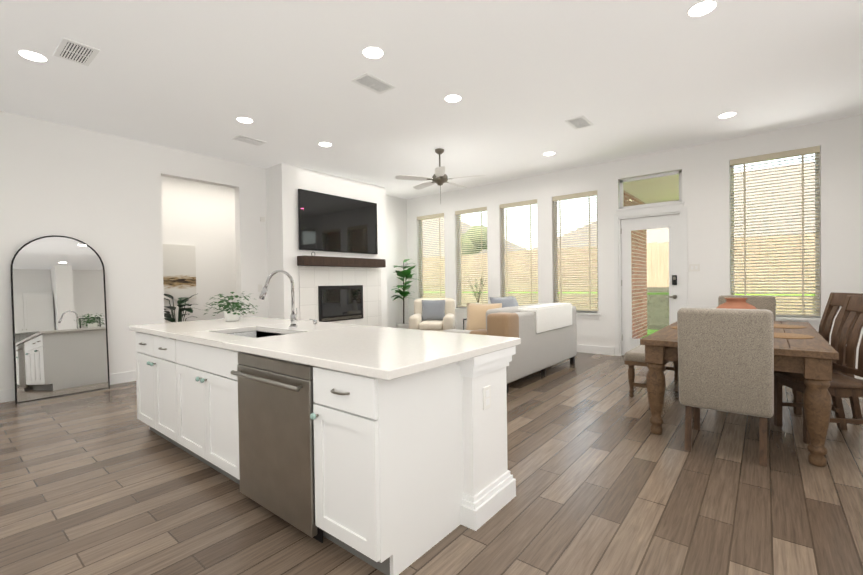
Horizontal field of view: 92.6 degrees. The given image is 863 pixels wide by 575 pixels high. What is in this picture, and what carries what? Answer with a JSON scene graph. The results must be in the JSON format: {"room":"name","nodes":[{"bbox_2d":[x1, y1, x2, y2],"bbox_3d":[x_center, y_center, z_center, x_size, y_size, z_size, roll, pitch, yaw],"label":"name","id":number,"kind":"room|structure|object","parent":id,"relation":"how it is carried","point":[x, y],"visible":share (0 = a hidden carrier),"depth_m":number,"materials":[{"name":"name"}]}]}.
{"room":"living room and kitchen","nodes":[
{"label":"living room and kitchen","id":0,"kind":"room"},
{"bbox_2d":[161,176,236,322],"bbox_3d":[-4.342,-0.379,7.194,0.160,3.213,4.400,0,1,39],"label":"wall","id":1,"kind":"structure","parent":0,"point":[199,216],"depth_m":7.40,"materials":[{"name":"white paint"}]},
{"bbox_2d":[163,244,195,299],"bbox_3d":[-4.331,-0.260,7.052,0.035,0.940,0.550,0,1,39],"label":"framed picture","id":2,"kind":"object","parent":1,"relation":"attached to","point":[179,271],"visible":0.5,"depth_m":7.05},
{"bbox_2d":[0,111,408,389],"bbox_3d":[-3.736,-0.371,5.913,0.160,3.213,9.894,0,1,39],"label":"wall","id":3,"kind":"structure","parent":0,"point":[99,193],"depth_m":5.37,"materials":[{"name":"white paint"}]},
{"bbox_2d":[0,370,135,402],"bbox_3d":[-5.182,1.213,3.980,0.016,0.135,4.630,0,1,39],"label":"baseboard","id":4,"kind":"structure","parent":3,"relation":"attached to","point":[7,395],"depth_m":5.31,"materials":[{"name":"white wood"}]},
{"bbox_2d":[266,163,387,326],"bbox_3d":[-1.848,-0.421,7.734,0.483,3.213,2.340,0,1,39],"label":"wall","id":5,"kind":"structure","parent":0,"point":[285,183],"depth_m":6.88,"materials":[{"name":"white paint"}]},
{"bbox_2d":[298,189,377,253],"bbox_3d":[-1.656,-1.150,7.541,0.062,1.010,1.770,0,1,39],"label":"television","id":6,"kind":"object","parent":5,"relation":"attached to","point":[330,223],"depth_m":7.42,"materials":[{"name":"black metal"}]},
{"bbox_2d":[299,266,381,326],"bbox_3d":[-1.601,0.403,7.618,0.036,1.560,1.880,0,1,39],"label":"fireplace","id":7,"kind":"object","parent":5,"relation":"attached to","point":[347,295],"visible":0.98,"depth_m":7.55,"materials":[{"name":"tile"}]},
{"bbox_2d":[297,255,385,267],"bbox_3d":[-1.573,-0.461,7.523,0.210,0.160,1.860,0,1,39],"label":"mantel beam","id":8,"kind":"structure","parent":5,"relation":"attached to","point":[304,260],"depth_m":7.31,"materials":[{"name":"brown wood"}]},
{"bbox_2d":[0,352,862,574],"bbox_3d":[-0.395,1.279,3.351,11.120,0.120,10.054,0,1,39],"label":"floor","id":9,"kind":"structure","parent":0,"point":[105,481],"depth_m":2.38,"materials":[{"name":"brown wood"}]},
{"bbox_2d":[10,235,109,402],"bbox_3d":[-4.349,0.324,4.861,0.164,1.881,0.836,0,1,39],"label":"arched mirror","id":10,"kind":"object","parent":9,"relation":"on","point":[59,319],"visible":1,"depth_m":4.83,"materials":[{"name":"clear glass"}]},
{"bbox_2d":[164,294,199,321],"bbox_3d":[-4.067,0.661,6.634,0.539,1.140,0.692,0,1,39],"label":"potted plant","id":11,"kind":"object","parent":9,"relation":"on","point":[180,305],"visible":0.4,"depth_m":6.60,"materials":[{"name":"green plant"}]},
{"bbox_2d":[131,330,520,574],"bbox_3d":[-1.047,0.793,2.954,3.090,0.880,1.087,0,1,39],"label":"kitchen island","id":12,"kind":"object","parent":9,"relation":"on","point":[383,450],"depth_m":2.05,"materials":[{"name":"wood"}]},
{"bbox_2d":[129,318,520,377],"bbox_3d":[-1.039,0.332,2.991,3.140,0.040,1.099,0,1,39],"label":"island countertop","id":13,"kind":"structure","parent":12,"relation":"on","point":[385,351],"depth_m":2.35,"materials":[{"name":"white stone"}]},
{"bbox_2d":[204,291,257,320],"bbox_3d":[-1.874,0.174,3.878,0.485,0.276,0.508,0,1,39],"label":"potted plant","id":14,"kind":"object","parent":13,"relation":"on","point":[231,315],"visible":1,"depth_m":3.82,"materials":[{"name":"green plant"}]},
{"bbox_2d":[225,330,284,337],"bbox_3d":[-1.266,0.452,2.979,0.726,0.216,0.396,0,1,39],"label":"sink","id":15,"kind":"object","parent":13,"relation":"in","point":[248,333],"depth_m":3.26,"materials":[{"name":"silver metal"}]},
{"bbox_2d":[259,270,316,325],"bbox_3d":[-1.078,0.088,3.101,0.206,0.446,0.379,0,1,39],"label":"faucet","id":16,"kind":"object","parent":13,"relation":"on","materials":[{"name":"silver metal"}]},
{"bbox_2d":[391,259,418,328],"bbox_3d":[-0.514,0.258,8.977,0.641,1.785,0.623,0,1,39],"label":"fiddle leaf fig","id":17,"kind":"object","parent":9,"relation":"on","point":[403,274],"visible":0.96,"depth_m":8.95,"materials":[{"name":"green plant"}]},
{"bbox_2d":[409,298,455,331],"bbox_3d":[0.025,0.689,8.084,0.840,0.930,0.840,-1,1,7],"label":"armchair","id":18,"kind":"object","parent":9,"relation":"on","point":[434,314],"visible":0.75,"depth_m":8.13,"materials":[{"name":"beige fabric"}]},
{"bbox_2d":[443,296,576,392],"bbox_3d":[1.155,0.641,5.688,0.972,1.052,2.220,0,1,39],"label":"sofa","id":19,"kind":"object","parent":9,"relation":"on","point":[546,333],"visible":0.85,"depth_m":5.21,"materials":[{"name":"fabric"}]},
{"bbox_2d":[624,345,678,396],"bbox_3d":[2.578,0.913,4.748,0.365,0.490,1.300,0,1,39],"label":"bench","id":20,"kind":"object","parent":9,"relation":"on","point":[633,357],"visible":0.44,"depth_m":4.37,"materials":[{"name":"beige fabric"}]},
{"bbox_2d":[677,308,773,466],"bbox_3d":[2.195,0.662,3.073,0.540,1.044,0.674,0,1,39],"label":"upholstered chair","id":21,"kind":"object","parent":9,"relation":"on","point":[725,359],"visible":1,"depth_m":2.81,"materials":[{"name":"beige fabric"}]},
{"bbox_2d":[640,321,838,466],"bbox_3d":[2.868,0.780,3.879,1.150,0.770,2.320,0,1,39],"label":"dining table","id":22,"kind":"object","parent":9,"relation":"on","point":[811,359],"visible":0.67,"depth_m":2.82,"materials":[{"name":"brown wood"}]},
{"bbox_2d":[717,298,756,308],"bbox_3d":[2.789,0.246,3.776,0.370,0.300,0.370,0,1,39],"label":"terracotta vase","id":23,"kind":"object","parent":22,"relation":"on","point":[735,303],"visible":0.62,"depth_m":3.70,"materials":[{"name":"orange ceramic"}]},
{"bbox_2d":[774,324,806,328],"bbox_3d":[3.429,0.381,4.058,0.388,0.006,0.388,-1,1,15],"label":"placemat","id":24,"kind":"object","parent":22,"relation":"on","point":[785,326],"depth_m":3.99,"materials":[{"name":"brown wicker"}]},
{"bbox_2d":[774,332,814,338],"bbox_3d":[2.901,0.396,3.406,0.388,0.006,0.388,-1,1,15],"label":"placemat","id":25,"kind":"object","parent":22,"relation":"on","point":[789,335],"depth_m":3.33,"materials":[{"name":"brown wicker"}]},
{"bbox_2d":[718,295,775,320],"bbox_3d":[3.577,0.622,4.700,0.540,1.044,0.674,0,1,39],"label":"upholstered chair","id":26,"kind":"object","parent":9,"relation":"on","point":[764,302],"visible":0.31,"depth_m":4.79,"materials":[{"name":"beige fabric"}]},
{"bbox_2d":[774,295,862,443],"bbox_3d":[3.120,0.619,3.236,0.572,1.100,0.470,-1,1,14],"label":"wood chair","id":27,"kind":"object","parent":9,"relation":"on","point":[842,384],"visible":0.77,"depth_m":3.26,"materials":[{"name":"brown wood"}]},
{"bbox_2d":[782,292,862,417],"bbox_3d":[3.633,0.603,3.901,0.572,1.100,0.470,-1,1,14],"label":"wood chair","id":28,"kind":"object","parent":9,"relation":"on","point":[836,300],"visible":0.12,"depth_m":3.88,"materials":[{"name":"brown wood"}]},
{"bbox_3d":[0.892,0.867,7.850,0.420,0.555,0.420,0,1,39],"label":"side table","id":29,"kind":"object","parent":9,"relation":"on","visible":0},
{"bbox_2d":[466,274,486,303],"bbox_3d":[0.872,0.152,7.857,0.369,0.872,0.374,0,1,39],"label":"plant","id":30,"kind":"object","parent":29,"relation":"on","point":[477,296],"visible":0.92,"depth_m":7.83,"materials":[{"name":"green plant"}]},
{"bbox_2d":[0,0,862,198],"bbox_3d":[-0.443,-2.054,3.310,11.120,0.120,10.054,0,1,39],"label":"ceiling","id":31,"kind":"structure","parent":0,"point":[524,79],"depth_m":3.94,"materials":[{"name":"white paint"}]},
{"bbox_2d":[18,50,47,61],"bbox_3d":[-3.350,-1.951,3.469,0.183,0.006,0.180,0,1,39],"label":"recessed light","id":32,"kind":"object","parent":31,"relation":"in","point":[28,54],"depth_m":3.47,"materials":[{"name":"white"}]},
{"bbox_2d":[53,37,99,65],"bbox_3d":[-2.956,-1.953,3.432,0.380,0.012,0.230,0,1,39],"label":"ceiling vent","id":33,"kind":"object","parent":31,"relation":"in","point":[75,51],"depth_m":3.42,"materials":[{"name":"white metal"}]},
{"bbox_2d":[236,117,252,122],"bbox_3d":[-2.211,-1.985,4.880,0.177,0.006,0.180,0,1,39],"label":"recessed light","id":34,"kind":"object","parent":31,"relation":"in","point":[241,119],"depth_m":4.87,"materials":[{"name":"white"}]},
{"bbox_2d":[231,135,266,145],"bbox_3d":[-2.464,-1.987,5.582,0.230,0.012,0.380,0,1,39],"label":"ceiling vent","id":35,"kind":"object","parent":31,"relation":"in","point":[241,138],"depth_m":5.56,"materials":[{"name":"white metal"}]},
{"bbox_2d":[319,142,331,146],"bbox_3d":[-1.489,-2.006,5.771,0.175,0.006,0.177,0,1,39],"label":"recessed light","id":36,"kind":"object","parent":31,"relation":"in","point":[325,144],"depth_m":5.78,"materials":[{"name":"white"}]},
{"bbox_2d":[362,46,383,57],"bbox_3d":[-0.495,-1.992,3.490,0.181,0.006,0.181,0,1,39],"label":"recessed light","id":37,"kind":"object","parent":31,"relation":"in","point":[370,51],"depth_m":3.49,"materials":[{"name":"white"}]},
{"bbox_2d":[351,72,395,93],"bbox_3d":[-0.567,-1.995,4.045,0.230,0.012,0.380,0,1,39],"label":"ceiling vent","id":38,"kind":"object","parent":31,"relation":"in","point":[367,80],"depth_m":4.02,"materials":[{"name":"white metal"}]},
{"bbox_2d":[395,148,485,200],"bbox_3d":[0.153,-1.631,6.150,1.305,0.813,1.268,0,1,39],"label":"ceiling fan","id":39,"kind":"object","parent":31,"relation":"hanging from","point":[440,177],"visible":1,"depth_m":6.03,"materials":[{"name":"silver metal"}]},
{"bbox_2d":[444,94,460,101],"bbox_3d":[0.230,-2.014,4.380,0.175,0.006,0.179,0,1,39],"label":"recessed light","id":40,"kind":"object","parent":31,"relation":"in","point":[452,97],"depth_m":4.39,"materials":[{"name":"white"}]},
{"bbox_2d":[543,152,554,155],"bbox_3d":[1.808,-2.061,6.338,0.169,0.006,0.178,0,1,39],"label":"recessed light","id":41,"kind":"object","parent":31,"relation":"in","point":[546,153],"depth_m":6.34,"materials":[{"name":"white"}]},
{"bbox_2d":[564,115,593,129],"bbox_3d":[1.836,-2.043,5.122,0.230,0.012,0.380,0,1,39],"label":"ceiling vent","id":42,"kind":"object","parent":31,"relation":"in","point":[579,122],"depth_m":5.10,"materials":[{"name":"white metal"}]},
{"bbox_2d":[687,0,716,16],"bbox_3d":[1.955,-2.021,2.982,0.178,0.006,0.181,0,1,39],"label":"recessed light","id":43,"kind":"object","parent":31,"relation":"in","point":[701,8],"depth_m":2.98,"materials":[{"name":"white"}]},
{"bbox_2d":[718,112,735,117],"bbox_3d":[3.536,-2.069,4.937,0.169,0.006,0.186,0,1,39],"label":"recessed light","id":44,"kind":"object","parent":31,"relation":"in","point":[728,114],"depth_m":4.93,"materials":[{"name":"white"}]},
{"bbox_2d":[407,114,862,367],"bbox_3d":[3.190,-0.482,6.772,9.843,3.213,0.160,0,1,39],"label":"wall","id":45,"kind":"structure","parent":0,"point":[705,168],"depth_m":6.11,"materials":[{"name":"white paint"}]},
{"bbox_2d":[419,217,444,297],"bbox_3d":[0.051,-0.593,9.356,0.802,2.080,0.040,0,1,39],"label":"window","id":46,"kind":"structure","parent":45,"relation":"in","point":[426,256],"depth_m":9.55,"materials":[{"name":"white plastic"}]},
{"bbox_2d":[417,213,444,297],"bbox_3d":[0.008,-0.609,9.303,0.790,2.045,0.070,0,1,39],"label":"window blind","id":47,"kind":"object","parent":46,"relation":"attached to","point":[421,218],"visible":0.71,"depth_m":9.30,"materials":[{"name":"beige wood"}]},
{"bbox_2d":[455,308,466,312],"bbox_3d":[0.853,0.490,8.620,0.872,0.090,0.125,0,1,39],"label":"sill","id":48,"kind":"structure","parent":45,"relation":"attached to","point":[459,310],"depth_m":8.76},
{"bbox_2d":[457,212,487,307],"bbox_3d":[0.892,-0.596,8.675,0.802,2.080,0.040,0,1,39],"label":"window","id":49,"kind":"structure","parent":45,"relation":"in","point":[458,229],"depth_m":8.86,"materials":[{"name":"white plastic"}]},
{"bbox_2d":[455,207,487,306],"bbox_3d":[0.849,-0.613,8.622,0.790,2.045,0.070,0,1,39],"label":"window blind","id":50,"kind":"object","parent":49,"relation":"attached to","point":[463,299],"visible":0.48,"depth_m":8.63,"materials":[{"name":"beige wood"}]},
{"bbox_2d":[501,206,537,301],"bbox_3d":[1.733,-0.600,7.994,0.802,2.080,0.040,0,1,39],"label":"window","id":51,"kind":"structure","parent":45,"relation":"in","point":[503,226],"depth_m":8.13,"materials":[{"name":"white plastic"}]},
{"bbox_2d":[500,199,537,304],"bbox_3d":[1.690,-0.616,7.941,0.790,2.045,0.070,0,1,39],"label":"window blind","id":52,"kind":"object","parent":51,"relation":"attached to","point":[518,204],"visible":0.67,"depth_m":7.92,"materials":[{"name":"beige wood"}]},
{"bbox_2d":[554,196,597,312],"bbox_3d":[2.574,-0.604,7.313,0.802,2.080,0.040,0,1,39],"label":"window","id":53,"kind":"structure","parent":45,"relation":"in","point":[571,253],"depth_m":7.36,"materials":[{"name":"white plastic"}]},
{"bbox_2d":[552,190,597,310],"bbox_3d":[2.531,-0.620,7.260,0.790,2.045,0.070,0,1,39],"label":"window blind","id":54,"kind":"object","parent":53,"relation":"attached to","point":[589,194],"visible":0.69,"depth_m":7.23,"materials":[{"name":"beige wood"}]},
{"bbox_2d":[576,312,600,318],"bbox_3d":[2.534,0.483,7.258,0.872,0.090,0.125,0,1,39],"label":"sill","id":55,"kind":"structure","parent":45,"relation":"attached to","point":[588,315],"depth_m":7.07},
{"bbox_2d":[577,344,614,355],"bbox_3d":[1.243,1.066,8.273,4.598,0.135,0.016,0,1,39],"label":"baseboard","id":56,"kind":"structure","parent":45,"relation":"attached to","point":[592,349],"depth_m":7.00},
{"bbox_2d":[616,170,683,213],"bbox_3d":[3.439,-1.489,6.511,0.960,0.575,0.165,0,1,39],"label":"window","id":57,"kind":"structure","parent":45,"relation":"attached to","point":[679,202],"depth_m":6.49,"materials":[{"name":"white plastic"}]},
{"bbox_2d":[621,214,679,355],"bbox_3d":[3.468,0.004,6.541,0.843,2.237,0.187,0,1,39],"label":"patio door","id":58,"kind":"structure","parent":45,"relation":"in","point":[670,222],"depth_m":6.55,"materials":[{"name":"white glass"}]},
{"bbox_2d":[614,206,687,355],"bbox_3d":[3.471,-0.045,6.543,1.030,2.335,0.178,0,1,39],"label":"door frame","id":59,"kind":"structure","parent":45,"relation":"attached to","point":[681,211],"depth_m":6.63,"materials":[{"name":"white wood"}]},
{"bbox_2d":[730,153,819,317],"bbox_3d":[4.655,-0.703,5.625,0.940,2.200,0.040,0,1,39],"label":"window","id":60,"kind":"structure","parent":45,"relation":"in","point":[816,157],"depth_m":5.54,"materials":[{"name":"white plastic"}]},
{"bbox_2d":[730,146,819,315],"bbox_3d":[4.612,-0.718,5.572,0.928,2.168,0.070,0,1,39],"label":"window blind","id":61,"kind":"object","parent":60,"relation":"attached to","point":[802,152],"visible":0.96,"depth_m":5.53,"materials":[{"name":"beige wood"}]},
{"bbox_2d":[776,317,820,325],"bbox_3d":[4.617,0.443,5.571,1.010,0.090,0.125,0,1,39],"label":"sill","id":62,"kind":"structure","parent":45,"relation":"attached to","point":[813,321],"depth_m":5.34,"materials":[{"name":"white wood"}]},
{"label":"outside","id":63,"kind":"structure","parent":0,"visible":0},
{"bbox_2d":[642,329,657,337],"bbox_3d":[19.352,0.790,27.734,55.000,0.280,52.706,0,1,39],"label":"ground","id":64,"kind":"structure","parent":63,"point":[649,331],"depth_m":10.04,"materials":[{"name":"green plant"}]},
{"bbox_2d":[423,291,814,329],"bbox_3d":[8.449,0.515,14.275,55.000,0.920,9.600,0,1,39],"label":"lawn","id":65,"kind":"structure","parent":64,"relation":"on","point":[658,301],"depth_m":10.38,"materials":[{"name":"plant"}]},
{"bbox_2d":[460,226,486,255],"bbox_3d":[1.527,-1.179,16.622,1.900,2.610,1.600,0,1,39],"label":"tree","id":66,"kind":"object","parent":65,"relation":"on","point":[485,232],"depth_m":16.09,"materials":[{"name":"green plant"}]},
{"bbox_2d":[422,217,526,257],"bbox_3d":[-1.161,-2.224,27.847,16.000,4.500,11.500,0,1,39],"label":"house","id":67,"kind":"structure","parent":65,"relation":"on","point":[467,226],"depth_m":23.77,"materials":[{"name":"beige"}]},
{"bbox_2d":[423,232,814,292],"bbox_3d":[5.815,-0.532,11.016,55.015,1.330,0.060,0,1,39],"label":"fence","id":68,"kind":"object","parent":65,"relation":"on","point":[657,264],"depth_m":10.88,"materials":[{"name":"brown wood"}]},
{"bbox_2d":[532,161,814,288],"bbox_3d":[12.743,-2.274,15.620,15.000,4.500,11.000,0,1,39],"label":"house","id":69,"kind":"structure","parent":65,"relation":"on","point":[657,234],"depth_m":13.55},
{"bbox_3d":[4.327,1.110,7.434,4.000,0.020,2.240,0,1,39],"label":"patio slab","id":70,"kind":"object","parent":64,"relation":"on","visible":0},
{"bbox_2d":[624,191,646,338],"bbox_3d":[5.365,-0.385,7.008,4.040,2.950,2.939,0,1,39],"label":"patio column","id":71,"kind":"structure","parent":70,"relation":"on","point":[642,323],"depth_m":8.70,"materials":[{"name":"brick"}]},
{"bbox_2d":[623,174,678,203],"bbox_3d":[4.505,-1.858,7.798,1.720,0.500,3.140,0,1,39],"label":"roof","id":72,"kind":"structure","parent":71,"relation":"on","point":[633,186],"depth_m":7.78,"materials":[{"name":"paint"}]}
]}

